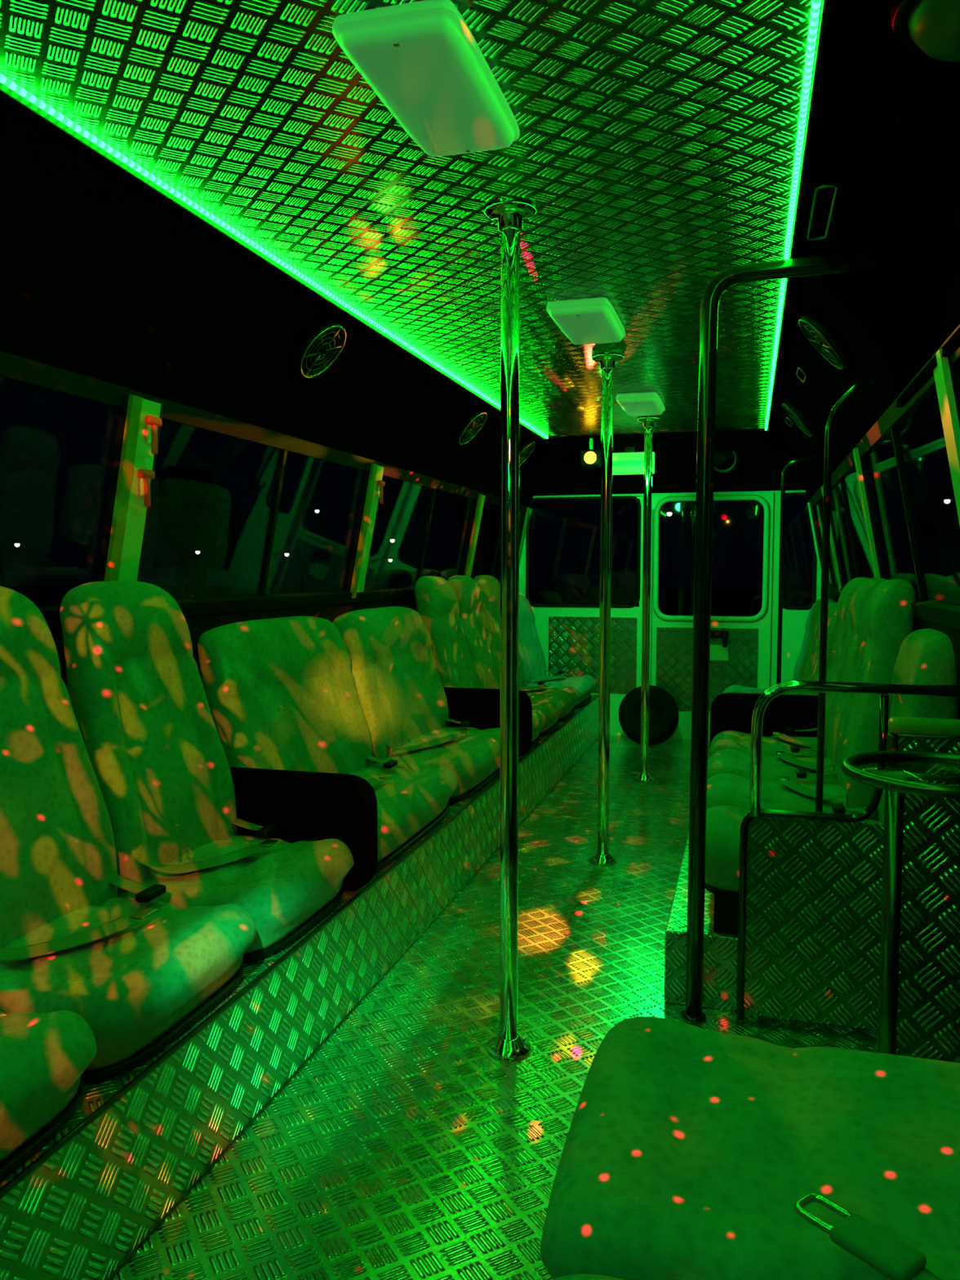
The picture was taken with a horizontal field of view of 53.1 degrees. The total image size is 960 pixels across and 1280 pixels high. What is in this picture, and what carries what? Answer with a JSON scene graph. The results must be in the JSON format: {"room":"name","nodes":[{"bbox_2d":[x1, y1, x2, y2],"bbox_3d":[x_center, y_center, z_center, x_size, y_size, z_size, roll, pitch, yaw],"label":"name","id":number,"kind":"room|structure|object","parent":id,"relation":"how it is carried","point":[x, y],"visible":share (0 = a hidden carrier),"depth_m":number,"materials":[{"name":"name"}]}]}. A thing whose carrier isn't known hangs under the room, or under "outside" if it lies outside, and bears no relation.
{"room":"vehicle interior","nodes":[
{"label":"vehicle interior","id":0,"kind":"room"},
{"bbox_2d":[48,597,417,688],"bbox_3d":[-0.828,0.398,2.994,0.092,0.995,7.650,1,4,16],"label":"wall","id":1,"kind":"structure","parent":0,"point":[197,625],"depth_m":3.14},
{"bbox_2d":[97,395,164,581],"bbox_3d":[-0.880,-0.331,2.409,0.115,0.533,0.150,1,4,16],"label":"seal","id":2,"kind":"object","parent":1,"relation":"attached to","point":[122,413],"visible":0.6,"depth_m":2.34,"materials":[{"name":"black rubber"}]},
{"bbox_2d":[118,398,161,581],"bbox_3d":[-0.877,-0.331,2.408,0.120,0.534,0.110,1,4,16],"label":"pillar cover","id":3,"kind":"structure","parent":2,"relation":"attached to","point":[144,458],"depth_m":2.41,"materials":[{"name":"beige paint"}]},
{"bbox_2d":[104,394,142,581],"bbox_3d":[-0.880,-0.327,2.355,0.112,0.532,0.038,1,4,16],"label":"pillar","id":4,"kind":"structure","parent":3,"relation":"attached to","point":[132,418],"depth_m":2.34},
{"bbox_2d":[36,587,415,627],"bbox_3d":[-0.784,-0.107,2.945,0.041,0.049,7.650,1,4,16],"label":"window sill","id":5,"kind":"structure","parent":1,"relation":"attached to","point":[209,606],"depth_m":3.19,"materials":[{"name":"black plastic"}]},
{"bbox_2d":[346,463,384,592],"bbox_3d":[-0.466,-0.438,3.888,0.115,0.533,0.150,1,4,16],"label":"seal","id":6,"kind":"object","parent":1,"relation":"attached to","point":[367,473],"visible":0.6,"depth_m":3.82,"materials":[{"name":"black rubber"}]},
{"bbox_2d":[356,465,383,592],"bbox_3d":[-0.462,-0.438,3.887,0.120,0.534,0.110,1,4,16],"label":"pillar cover","id":7,"kind":"structure","parent":6,"relation":"attached to","point":[380,468],"depth_m":3.90,"materials":[{"name":"beige paint"}]},
{"bbox_2d":[350,462,377,598],"bbox_3d":[-0.465,-0.433,3.834,0.112,0.532,0.038,1,4,16],"label":"rail","id":8,"kind":"object","parent":7,"relation":"attached to","point":[373,471],"visible":1,"depth_m":3.83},
{"bbox_2d":[0,0,822,436],"bbox_3d":[0.076,-0.973,2.230,1.260,0.040,6.860,1,4,16],"label":"ceiling","id":9,"kind":"structure","parent":0,"point":[654,151],"depth_m":1.86,"materials":[{"name":"silver metal"}]},
{"bbox_2d":[0,93,543,497],"bbox_3d":[-0.676,-0.802,2.474,0.313,0.404,6.900,1,4,16],"label":"wall panel","id":10,"kind":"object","parent":9,"relation":"attached to","point":[104,277],"depth_m":2.33,"materials":[{"name":"black plastic"}]},
{"bbox_2d":[291,319,346,377],"bbox_3d":[-0.493,-0.895,2.947,0.156,0.172,0.204,1,4,16],"label":"wall speaker","id":11,"kind":"object","parent":10,"relation":"attached to","point":[322,343],"visible":1,"depth_m":2.92,"materials":[{"name":"black plastic"}]},
{"bbox_2d":[303,328,342,375],"bbox_3d":[-0.482,-0.885,2.945,0.121,0.137,0.156,1,4,16],"label":"grille","id":12,"kind":"object","parent":11,"relation":"attached to","point":[325,347],"depth_m":2.94,"materials":[{"name":"metal"}]},
{"bbox_2d":[453,408,487,444],"bbox_3d":[-0.046,-1.011,4.542,0.156,0.172,0.204,1,4,16],"label":"wall speaker","id":13,"kind":"object","parent":10,"relation":"attached to","point":[472,424],"visible":1,"depth_m":4.50,"materials":[{"name":"black plastic"}]},
{"bbox_2d":[460,413,484,443],"bbox_3d":[-0.035,-1.000,4.539,0.121,0.137,0.156,1,4,16],"label":"grille","id":14,"kind":"object","parent":13,"relation":"attached to","point":[473,423],"depth_m":4.52,"materials":[{"name":"metal"}]},
{"bbox_2d":[0,73,548,440],"bbox_3d":[-0.525,-0.954,2.400,0.022,0.022,6.840,1,4,16],"label":"recessed light","id":15,"kind":"object","parent":9,"relation":"in","point":[9,89],"visible":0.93,"depth_m":2.08,"materials":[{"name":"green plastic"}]},
{"bbox_2d":[332,0,519,156],"bbox_3d":[-0.070,-0.877,1.539,0.195,0.048,0.430,1,4,16],"label":"ceiling light","id":16,"kind":"object","parent":9,"relation":"attached to","point":[422,60],"depth_m":1.45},
{"bbox_2d":[546,297,625,344],"bbox_3d":[0.336,-0.982,2.989,0.195,0.048,0.430,1,4,16],"label":"ceiling light","id":17,"kind":"object","parent":9,"relation":"attached to","point":[590,321],"depth_m":2.88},
{"bbox_2d":[615,391,665,416],"bbox_3d":[0.748,-1.088,4.459,0.195,0.048,0.430,1,4,16],"label":"ceiling light","id":18,"kind":"object","parent":9,"relation":"attached to","point":[650,403],"depth_m":4.32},
{"bbox_2d":[764,277,791,432],"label":"strip light","id":19,"kind":"object","parent":9,"relation":"attached to","point":[783,286],"depth_m":3.25,"materials":[{"name":"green plastic"}]},
{"bbox_2d":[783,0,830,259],"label":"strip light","id":20,"kind":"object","parent":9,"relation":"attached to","point":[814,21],"depth_m":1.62,"materials":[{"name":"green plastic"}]},
{"bbox_2d":[768,257,912,491],"bbox_3d":[1.353,-0.904,3.886,0.313,0.404,3.080,1,4,16],"label":"wall panel","id":21,"kind":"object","parent":9,"relation":"attached to","point":[824,384],"depth_m":3.05,"materials":[{"name":"black plastic"}]},
{"bbox_2d":[782,399,817,436],"bbox_3d":[1.407,-0.977,4.220,0.156,0.172,0.204,1,4,16],"label":"wall speaker","id":22,"kind":"object","parent":21,"relation":"attached to","point":[793,410],"visible":0.99,"depth_m":4.15,"materials":[{"name":"black plastic"}]},
{"bbox_2d":[783,405,809,434],"bbox_3d":[1.396,-0.967,4.224,0.121,0.137,0.156,1,4,16],"label":"grille","id":23,"kind":"object","parent":22,"relation":"attached to","point":[802,422],"depth_m":4.15,"materials":[{"name":"metal"}]},
{"bbox_2d":[798,311,852,369],"bbox_3d":[1.008,-0.875,2.798,0.156,0.172,0.204,1,4,16],"label":"wall speaker","id":24,"kind":"object","parent":21,"relation":"attached to","point":[820,333],"visible":0.99,"depth_m":2.74,"materials":[{"name":"black plastic"}]},
{"bbox_2d":[800,321,841,366],"bbox_3d":[0.997,-0.864,2.802,0.121,0.137,0.156,1,4,16],"label":"grille","id":25,"kind":"object","parent":24,"relation":"attached to","point":[831,351],"depth_m":2.79,"materials":[{"name":"metal"}]},
{"bbox_2d":[793,257,942,393],"bbox_3d":[0.958,-0.783,2.402,0.355,0.375,0.001,1,4,16],"label":"wall panel","id":26,"kind":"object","parent":9,"relation":"attached to","point":[908,300],"depth_m":2.38,"materials":[{"name":"black plastic"}]},
{"bbox_2d":[793,0,959,346],"bbox_3d":[0.465,-0.668,0.561,0.392,0.412,3.820,1,4,16],"label":"wall panel","id":27,"kind":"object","parent":9,"relation":"attached to","point":[886,127],"depth_m":1.78,"materials":[{"name":"black plastic"}]},
{"bbox_2d":[805,182,839,239],"bbox_3d":[0.746,-0.931,2.097,0.050,0.010,0.330,1,4,16],"label":"frame","id":28,"kind":"object","parent":27,"relation":"attached to","point":[836,185],"visible":1,"depth_m":2.06,"materials":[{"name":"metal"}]},
{"bbox_2d":[890,0,959,62],"bbox_3d":[0.693,-0.846,1.306,0.250,0.060,0.250,1,4,16],"label":"ceiling vent","id":29,"kind":"object","parent":27,"relation":"attached to","point":[931,28],"visible":1,"depth_m":1.32,"materials":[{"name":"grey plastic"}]},
{"bbox_2d":[110,735,877,1279],"bbox_3d":[0.182,0.944,2.750,2.150,0.060,7.650,1,4,16],"label":"floor","id":30,"kind":"structure","parent":0,"point":[402,1148],"depth_m":2.09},
{"bbox_2d":[0,694,599,1279],"bbox_3d":[-0.496,0.762,2.916,0.598,0.280,7.530,1,4,16],"label":"platform","id":31,"kind":"object","parent":30,"relation":"on","point":[78,1215],"visible":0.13,"depth_m":1.84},
{"bbox_2d":[0,1010,97,1179],"bbox_3d":[-0.895,0.333,1.321,0.570,0.804,0.480,1,4,16],"label":"passenger seat","id":32,"kind":"object","parent":31,"relation":"on","point":[44,1057],"visible":1,"depth_m":1.36,"materials":[{"name":"fabric"}]},
{"bbox_2d":[0,586,257,1084],"bbox_3d":[-0.761,0.298,1.797,0.570,0.804,0.480,1,4,16],"label":"passenger seat","id":33,"kind":"object","parent":31,"relation":"on","point":[132,969],"visible":0.94,"depth_m":1.82,"materials":[{"name":"fabric"}]},
{"bbox_2d":[0,897,257,1070],"bbox_3d":[-0.692,0.613,1.800,0.425,0.158,0.480,1,4,16],"label":"cushion","id":34,"kind":"object","parent":33,"relation":"on","point":[132,969],"depth_m":1.69,"materials":[{"name":"fabric"}]},
{"bbox_2d":[59,581,354,964],"bbox_3d":[-0.628,0.264,2.272,0.570,0.804,0.480,1,4,16],"label":"passenger seat","id":35,"kind":"object","parent":31,"relation":"on","point":[152,741],"visible":0.91,"depth_m":2.20,"materials":[{"name":"fabric"}]},
{"bbox_2d":[117,835,354,953],"bbox_3d":[-0.558,0.579,2.275,0.425,0.158,0.480,1,4,16],"label":"cushion","id":36,"kind":"object","parent":35,"relation":"on","point":[282,884],"depth_m":2.16,"materials":[{"name":"fabric"}]},
{"bbox_2d":[0,694,599,1279],"bbox_3d":[-0.208,0.766,2.836,0.009,0.284,7.530,1,4,16],"label":"trim strips","id":37,"kind":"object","parent":31,"relation":"attached to","point":[15,1181],"depth_m":1.85,"materials":[{"name":"metal"}]},
{"bbox_2d":[229,766,377,889],"bbox_3d":[-0.513,0.494,2.534,0.510,0.300,0.044,1,4,16],"label":"armrest","id":38,"kind":"object","parent":31,"relation":"on","point":[305,806],"visible":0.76,"depth_m":2.48,"materials":[{"name":"black plastic"}]},
{"bbox_2d":[197,616,457,870],"bbox_3d":[-0.418,0.276,2.979,0.545,0.679,0.870,1,4,16],"label":"seat","id":39,"kind":"object","parent":31,"relation":"on","point":[281,693],"visible":0.7,"depth_m":2.92,"materials":[{"name":"fabric"}]},
{"bbox_2d":[348,765,457,862],"bbox_3d":[-0.360,0.528,2.981,0.425,0.158,0.870,1,4,16],"label":"cushion","id":40,"kind":"object","parent":39,"relation":"on","point":[408,801],"depth_m":2.95,"materials":[{"name":"fabric"}]},
{"bbox_2d":[333,606,500,804],"bbox_3d":[-0.177,0.214,3.839,0.545,0.679,0.880,1,4,16],"label":"seat","id":41,"kind":"object","parent":31,"relation":"on","point":[402,695],"visible":0.72,"depth_m":3.71,"materials":[{"name":"fabric"}]},
{"bbox_2d":[371,726,500,799],"bbox_3d":[-0.119,0.466,3.841,0.425,0.158,0.880,1,4,16],"label":"cushion","id":42,"kind":"object","parent":41,"relation":"on","point":[473,754],"depth_m":3.62,"materials":[{"name":"fabric"}]},
{"bbox_2d":[413,575,546,747],"bbox_3d":[0.010,0.100,4.549,0.570,0.804,0.460,1,4,16],"label":"passenger seat","id":43,"kind":"object","parent":31,"relation":"on","point":[436,599],"visible":0.31,"depth_m":4.49,"materials":[{"name":"fabric"}]},
{"bbox_2d":[531,708,546,742],"bbox_3d":[0.080,0.414,4.552,0.425,0.158,0.460,1,4,16],"label":"cushion","id":44,"kind":"object","parent":43,"relation":"on","point":[539,719],"depth_m":4.52,"materials":[{"name":"fabric"}]},
{"bbox_2d":[443,687,532,756],"bbox_3d":[-0.018,0.366,4.300,0.510,0.300,0.044,1,4,16],"label":"panel","id":45,"kind":"object","parent":31,"relation":"on","point":[481,707],"visible":0.52,"depth_m":4.26,"materials":[{"name":"black plastic"}]},
{"bbox_2d":[447,575,564,737],"bbox_3d":[0.139,0.066,5.010,0.570,0.804,0.460,1,4,16],"label":"passenger seat","id":46,"kind":"object","parent":31,"relation":"on","point":[472,613],"visible":0.37,"depth_m":4.96,"materials":[{"name":"fabric"}]},
{"bbox_2d":[530,696,564,733],"bbox_3d":[0.209,0.381,5.013,0.425,0.158,0.460,1,4,16],"label":"cushion","id":47,"kind":"object","parent":46,"relation":"on","point":[552,707],"depth_m":4.87,"materials":[{"name":"fabric"}]},
{"bbox_2d":[473,574,579,721],"bbox_3d":[0.268,0.033,5.471,0.570,0.804,0.460,1,4,16],"label":"passenger seat","id":48,"kind":"object","parent":31,"relation":"on","point":[490,586],"visible":0.41,"depth_m":5.37,"materials":[{"name":"fabric"}]},
{"bbox_2d":[518,685,579,718],"bbox_3d":[0.338,0.348,5.474,0.425,0.158,0.460,1,4,16],"label":"cushion","id":49,"kind":"object","parent":48,"relation":"on","point":[569,695],"depth_m":5.36,"materials":[{"name":"fabric"}]},
{"bbox_2d":[519,594,595,709],"bbox_3d":[0.435,0.056,6.024,0.545,0.679,0.590,1,4,16],"label":"passenger seat","id":50,"kind":"object","parent":31,"relation":"on","point":[531,651],"visible":0.53,"depth_m":6.00,"materials":[{"name":"fabric"}]},
{"bbox_2d":[526,675,595,706],"bbox_3d":[0.493,0.308,6.026,0.425,0.158,0.590,1,4,16],"label":"cushion","id":51,"kind":"object","parent":50,"relation":"on","point":[584,684],"depth_m":5.88,"materials":[{"name":"fabric"}]},
{"bbox_2d":[484,198,537,1059],"bbox_3d":[0.067,0.004,2.168,0.116,1.898,0.116,1,4,16],"label":"pole","id":52,"kind":"object","parent":30,"relation":"on","point":[509,214],"visible":1,"depth_m":2.15,"materials":[{"name":"silver metal"}]},
{"bbox_2d":[589,352,623,865],"bbox_3d":[0.470,-0.100,3.609,0.116,1.898,0.116,1,4,16],"label":"pole","id":53,"kind":"object","parent":30,"relation":"on","point":[606,360],"visible":1,"depth_m":3.59,"materials":[{"name":"silver metal"}]},
{"bbox_2d":[634,416,659,781],"bbox_3d":[0.874,-0.204,5.050,0.116,1.898,0.116,1,4,16],"label":"pole","id":54,"kind":"object","parent":30,"relation":"on","point":[648,421],"visible":1,"depth_m":5.03,"materials":[{"name":"silver metal"}]},
{"bbox_2d":[618,684,679,745],"bbox_3d":[1.075,0.480,6.125,0.377,0.375,0.283,1,4,16],"label":"wheel","id":55,"kind":"object","parent":30,"relation":"on","point":[664,715],"visible":0.84,"depth_m":6.07,"materials":[{"name":"black rubber"}]},
{"bbox_2d":[664,740,737,1010],"bbox_3d":[1.315,0.709,4.274,0.645,0.190,3.940,1,4,16],"label":"platform","id":56,"kind":"object","parent":30,"relation":"on","point":[720,949],"visible":0.2,"depth_m":2.45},
{"bbox_2d":[709,693,817,757],"bbox_3d":[1.230,0.425,4.105,0.480,0.390,0.044,1,4,16],"label":"panel","id":57,"kind":"object","parent":56,"relation":"on","point":[729,711],"visible":0.4,"depth_m":4.08,"materials":[{"name":"black plastic"}]},
{"bbox_2d":[722,598,835,694],"bbox_3d":[1.626,0.154,5.286,0.578,0.769,0.780,1,4,16],"label":"seat","id":58,"kind":"object","parent":56,"relation":"on","point":[803,658],"visible":0.29,"depth_m":5.32,"materials":[{"name":"fabric"}]},
{"bbox_2d":[722,684,798,694],"bbox_3d":[1.579,0.359,5.314,0.480,0.158,0.780,1,4,16],"label":"cushion","id":59,"kind":"object","parent":58,"relation":"on","point":[735,688],"depth_m":5.42,"materials":[{"name":"fabric"}]},
{"bbox_2d":[709,577,870,756],"bbox_3d":[1.226,0.197,3.819,0.597,0.894,0.420,1,4,16],"label":"passenger seat","id":60,"kind":"object","parent":56,"relation":"on","point":[726,740],"visible":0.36,"depth_m":3.75,"materials":[{"name":"fabric"}]},
{"bbox_2d":[709,730,825,756],"bbox_3d":[1.181,0.465,3.851,0.505,0.158,0.420,1,4,16],"label":"cushion","id":61,"kind":"object","parent":60,"relation":"on","point":[726,740],"depth_m":3.77,"materials":[{"name":"fabric"}]},
{"bbox_2d":[706,577,887,782],"bbox_3d":[1.106,0.228,3.392,0.597,0.894,0.430,1,4,16],"label":"passenger seat","id":62,"kind":"object","parent":56,"relation":"on","point":[733,762],"visible":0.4,"depth_m":3.33,"materials":[{"name":"fabric"}]},
{"bbox_2d":[706,749,836,782],"bbox_3d":[1.062,0.496,3.424,0.505,0.158,0.430,1,4,16],"label":"cushion","id":63,"kind":"object","parent":62,"relation":"on","point":[733,762],"depth_m":3.34,"materials":[{"name":"fabric"}]},
{"bbox_2d":[706,578,915,820],"bbox_3d":[0.985,0.260,2.960,0.597,0.894,0.430,1,4,16],"label":"passenger seat","id":64,"kind":"object","parent":56,"relation":"on","point":[887,615],"visible":0.53,"depth_m":2.81,"materials":[{"name":"fabric"}]},
{"bbox_2d":[706,773,867,819],"bbox_3d":[0.940,0.527,2.991,0.505,0.158,0.430,1,4,16],"label":"cushion","id":65,"kind":"object","parent":64,"relation":"on","point":[722,788],"depth_m":2.90,"materials":[{"name":"fabric"}]},
{"bbox_2d":[800,602,837,695],"bbox_3d":[1.408,0.210,4.508,0.578,0.769,0.800,1,4,16],"label":"seat","id":66,"kind":"object","parent":56,"relation":"on","point":[811,673],"visible":0.1,"depth_m":4.44,"materials":[{"name":"fabric"}]},
{"bbox_2d":[704,628,959,934],"bbox_3d":[0.880,0.353,2.532,0.629,0.769,0.400,1,4,16],"label":"passenger seat","id":67,"kind":"object","parent":56,"relation":"on","point":[926,655],"visible":0.23,"depth_m":2.42,"materials":[{"name":"fabric"}]},
{"bbox_2d":[705,805,884,891],"bbox_3d":[0.857,0.559,2.554,0.580,0.158,0.400,1,4,16],"label":"cushion","id":68,"kind":"object","parent":67,"relation":"on","point":[723,823],"depth_m":2.44,"materials":[{"name":"fabric"}]},
{"bbox_2d":[736,694,888,1018],"bbox_3d":[0.795,0.533,2.314,0.330,0.816,0.020,1,4,16],"label":"tube","id":69,"kind":"object","parent":30,"relation":"on","point":[874,802],"visible":0.79,"depth_m":2.33,"materials":[{"name":"black paint"}]},
{"bbox_2d":[743,814,884,1030],"bbox_3d":[0.882,0.681,2.300,0.490,0.500,0.010,1,4,16],"label":"plate","id":70,"kind":"object","parent":69,"relation":"attached to","point":[814,888],"visible":0.73,"depth_m":2.32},
{"bbox_2d":[749,680,959,817],"bbox_3d":[0.883,0.266,2.270,0.468,0.333,0.027,1,4,16],"label":"rail","id":71,"kind":"object","parent":69,"relation":"attached to","point":[877,688],"visible":1,"depth_m":2.28,"materials":[{"name":"silver metal"}]},
{"bbox_2d":[681,243,959,1022],"bbox_3d":[0.780,0.032,2.261,0.572,1.830,0.060,1,4,16],"label":"handrail","id":72,"kind":"object","parent":30,"relation":"on","point":[948,253],"visible":1,"depth_m":2.29,"materials":[{"name":"metal"}]},
{"bbox_2d":[840,750,959,1054],"bbox_3d":[0.798,0.604,1.694,0.322,0.770,0.322,1,4,16],"label":"table","id":73,"kind":"object","parent":30,"relation":"on","point":[894,780],"visible":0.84,"depth_m":1.75,"materials":[{"name":"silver metal"}]},
{"bbox_2d":[876,716,959,1062],"bbox_3d":[0.908,0.564,1.868,0.238,0.825,0.050,1,4,16],"label":"panel","id":74,"kind":"object","parent":30,"relation":"on","point":[928,1016],"visible":0.7,"depth_m":1.87,"materials":[{"name":"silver metal"}]},
{"bbox_3d":[0.255,0.935,0.376,0.585,0.300,1.930,1,4,16],"label":"platform","id":75,"kind":"object","parent":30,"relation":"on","visible":0},
{"bbox_2d":[540,1016,959,1279],"bbox_3d":[0.421,0.324,1.097,0.635,0.814,0.520,1,4,16],"label":"passenger seat","id":76,"kind":"object","parent":75,"relation":"on","point":[689,1152],"visible":0.98,"depth_m":1.06,"materials":[{"name":"fabric"}]},
{"bbox_2d":[794,1193,941,1279],"bbox_3d":[0.396,0.557,0.822,0.048,0.015,0.289,-3,5,-33],"label":"seat belt buckle","id":77,"kind":"object","parent":76,"relation":"on","point":[891,1257],"visible":1,"depth_m":0.87,"materials":[{"name":"metal"}]},
{"bbox_2d":[520,428,804,495],"bbox_3d":[1.107,-1.099,5.919,1.990,0.360,0.800,1,4,16],"label":"panel","id":78,"kind":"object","parent":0,"point":[554,465],"depth_m":5.90,"materials":[{"name":"black plastic"}]},
{"bbox_2d":[612,446,654,475],"bbox_3d":[0.889,-1.075,5.716,0.300,0.180,0.051,1,4,16],"label":"exit sign","id":79,"kind":"object","parent":78,"relation":"attached to","point":[628,462],"visible":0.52,"depth_m":5.70,"materials":[{"name":"green plastic"}]},
{"bbox_2d":[519,465,839,736],"bbox_3d":[1.212,-0.323,6.352,2.150,1.950,0.060,1,4,16],"label":"wall","id":80,"kind":"structure","parent":0,"point":[793,621],"depth_m":6.17,"materials":[{"name":"beige paint"}]},
{"bbox_2d":[519,466,533,506],"bbox_3d":[0.265,-0.980,6.179,0.128,0.225,0.750,1,4,16],"label":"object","id":81,"kind":"structure","parent":80,"relation":"attached to","point":[526,484],"depth_m":6.21,"materials":[{"name":"black plastic"}]},
{"bbox_2d":[525,495,640,608],"bbox_3d":[0.687,-0.588,6.443,0.774,0.739,0.024,1,4,16],"label":"seal","id":82,"kind":"object","parent":80,"relation":"attached to","point":[624,497],"visible":0.92,"depth_m":6.43,"materials":[{"name":"black rubber"}]},
{"bbox_2d":[549,616,637,692],"bbox_3d":[0.758,0.095,6.468,0.590,0.500,0.020,1,4,16],"label":"panel","id":83,"kind":"object","parent":80,"relation":"attached to","point":[574,641],"visible":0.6,"depth_m":6.46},
{"bbox_2d":[650,493,773,740],"bbox_3d":[1.482,-0.140,6.237,0.780,1.600,0.120,1,4,16],"label":"door","id":84,"kind":"structure","parent":80,"relation":"in","point":[682,731],"depth_m":6.18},
{"bbox_2d":[655,626,757,710],"bbox_3d":[1.471,0.190,6.256,0.640,0.540,0.015,1,4,16],"label":"panel","id":85,"kind":"object","parent":84,"relation":"attached to","point":[674,645],"visible":0.49,"depth_m":6.26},
{"bbox_2d":[653,494,769,622],"bbox_3d":[1.485,-0.525,6.198,0.724,0.809,0.036,1,4,16],"label":"window frame","id":86,"kind":"structure","parent":84,"relation":"attached to","point":[722,497],"depth_m":6.17,"materials":[{"name":"beige paint"}]},
{"bbox_2d":[782,492,817,609],"bbox_3d":[2.011,-0.561,6.074,0.224,0.739,0.024,1,4,16],"label":"seal","id":87,"kind":"object","parent":80,"relation":"attached to","point":[790,494],"visible":0.52,"depth_m":6.05,"materials":[{"name":"black rubber"}]},
{"bbox_2d":[828,592,959,737],"bbox_3d":[1.192,0.439,2.430,0.092,0.995,7.650,1,4,16],"label":"wall","id":88,"kind":"structure","parent":0,"point":[953,634],"depth_m":2.29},
{"bbox_2d":[857,448,886,579],"bbox_3d":[1.376,-0.401,3.375,0.115,0.533,0.150,1,4,16],"label":"seal","id":89,"kind":"object","parent":88,"relation":"attached to","point":[865,476],"visible":0.37,"depth_m":3.30,"materials":[{"name":"black rubber"}]},
{"bbox_2d":[853,452,875,577],"bbox_3d":[1.373,-0.401,3.376,0.120,0.534,0.110,1,4,16],"label":"pillar cover","id":90,"kind":"structure","parent":89,"relation":"attached to","point":[853,452],"depth_m":3.42,"materials":[{"name":"beige paint"}]},
{"bbox_2d":[853,447,880,577],"bbox_3d":[1.347,-0.397,3.329,0.112,0.532,0.038,1,4,16],"label":"rail","id":91,"kind":"object","parent":90,"relation":"attached to","point":[855,451],"visible":0.83,"depth_m":3.31,"materials":[{"name":"beige paint"}]},
{"bbox_2d":[828,584,959,629],"bbox_3d":[1.148,-0.068,2.406,0.041,0.049,7.650,1,4,16],"label":"window sill","id":92,"kind":"structure","parent":88,"relation":"attached to","point":[947,615],"depth_m":2.38,"materials":[{"name":"black plastic"}]},
{"bbox_2d":[947,355,959,426],"bbox_3d":[0.962,-0.294,1.895,0.115,0.533,0.150,1,4,16],"label":"seal","id":93,"kind":"object","parent":88,"relation":"attached to","point":[954,368],"visible":0.23,"depth_m":1.82,"materials":[{"name":"black rubber"}]},
{"bbox_2d":[933,365,959,525],"bbox_3d":[0.958,-0.294,1.896,0.120,0.534,0.110,1,4,16],"label":"pillar cover","id":94,"kind":"structure","parent":93,"relation":"attached to","point":[935,371],"depth_m":1.93,"materials":[{"name":"beige paint"}]},
{"bbox_2d":[935,348,959,493],"bbox_3d":[0.933,-0.290,1.850,0.112,0.532,0.038,1,4,16],"label":"rail","id":95,"kind":"object","parent":94,"relation":"attached to","point":[943,364],"visible":0.87,"depth_m":1.83,"materials":[{"name":"beige paint"}]},
{"bbox_3d":[1.221,-0.094,2.639,0.020,0.028,1.430,1,4,16],"label":"frame rail","id":96,"kind":"object","parent":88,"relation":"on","visible":0},
{"bbox_3d":[1.179,-0.346,2.632,0.104,0.531,1.430,1,4,16],"label":"glass pane","id":97,"kind":"object","parent":96,"relation":"attached to","visible":0},
{"bbox_2d":[776,376,927,812],"bbox_3d":[1.246,-0.052,3.353,0.355,1.440,1.426,1,4,16],"label":"handrail","id":98,"kind":"object","parent":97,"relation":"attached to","point":[894,430],"depth_m":2.68,"materials":[{"name":"black metal"}]},
{"bbox_3d":[-0.856,0.214,-1.025,2.150,1.940,0.060,1,4,16],"label":"wall","id":99,"kind":"structure","parent":0,"visible":0},
{"bbox_2d":[0,351,531,511],"bbox_3d":[-0.695,-0.624,2.882,0.031,0.050,7.650,1,4,16],"label":"window frame","id":100,"kind":"structure","parent":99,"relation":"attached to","point":[13,366],"depth_m":2.62,"materials":[{"name":"black plastic"}]},
{"bbox_2d":[808,324,959,507],"bbox_3d":[1.059,-0.589,2.393,0.031,0.050,7.650,1,4,16],"label":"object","id":101,"kind":"structure","parent":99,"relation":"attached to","point":[893,415],"depth_m":2.69,"materials":[{"name":"black plastic"}]},
{"bbox_2d":[896,327,959,407],"bbox_3d":[0.574,-0.456,0.545,0.105,0.020,3.820,1,4,16],"label":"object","id":102,"kind":"structure","parent":99,"relation":"attached to","point":[953,344],"depth_m":2.07,"materials":[{"name":"black plastic"}]},
{"bbox_3d":[-0.725,-0.133,3.181,0.020,0.028,1.430,1,4,16],"label":"frame rail","id":103,"kind":"object","parent":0,"visible":0},
{"bbox_3d":[-0.683,-0.383,3.152,0.104,0.531,1.430,1,4,16],"label":"glass pane","id":104,"kind":"object","parent":103,"relation":"attached to","visible":0},
{"bbox_2d":[257,448,287,596],"bbox_3d":[-0.679,-0.384,3.151,0.116,0.533,0.020,1,4,16],"label":"window divider","id":105,"kind":"object","parent":104,"relation":"attached to","point":[283,453],"depth_m":3.14,"materials":[{"name":"black metal"}]},
{"bbox_3d":[1.638,-0.202,4.128,0.020,0.028,1.450,1,4,16],"label":"frame rail","id":106,"kind":"object","parent":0,"visible":0},
{"bbox_3d":[1.596,-0.453,4.121,0.104,0.531,1.450,1,4,16],"label":"glass pane","id":107,"kind":"object","parent":106,"relation":"attached to","visible":0},
{"bbox_2d":[839,477,860,577],"bbox_3d":[1.593,-0.455,4.122,0.116,0.533,0.020,1,4,16],"label":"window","id":108,"kind":"structure","parent":107,"relation":"attached to","point":[842,480],"depth_m":4.11,"materials":[{"name":"black metal"}]},
{"label":"outside","id":109,"kind":"structure","parent":0,"visible":0},
{"bbox_2d":[5,585,959,618],"bbox_3d":[6.731,0.296,24.161,180.000,0.050,170.000,1,4,16],"label":"ground","id":110,"kind":"structure","parent":109,"point":[672,602],"depth_m":77.82,"materials":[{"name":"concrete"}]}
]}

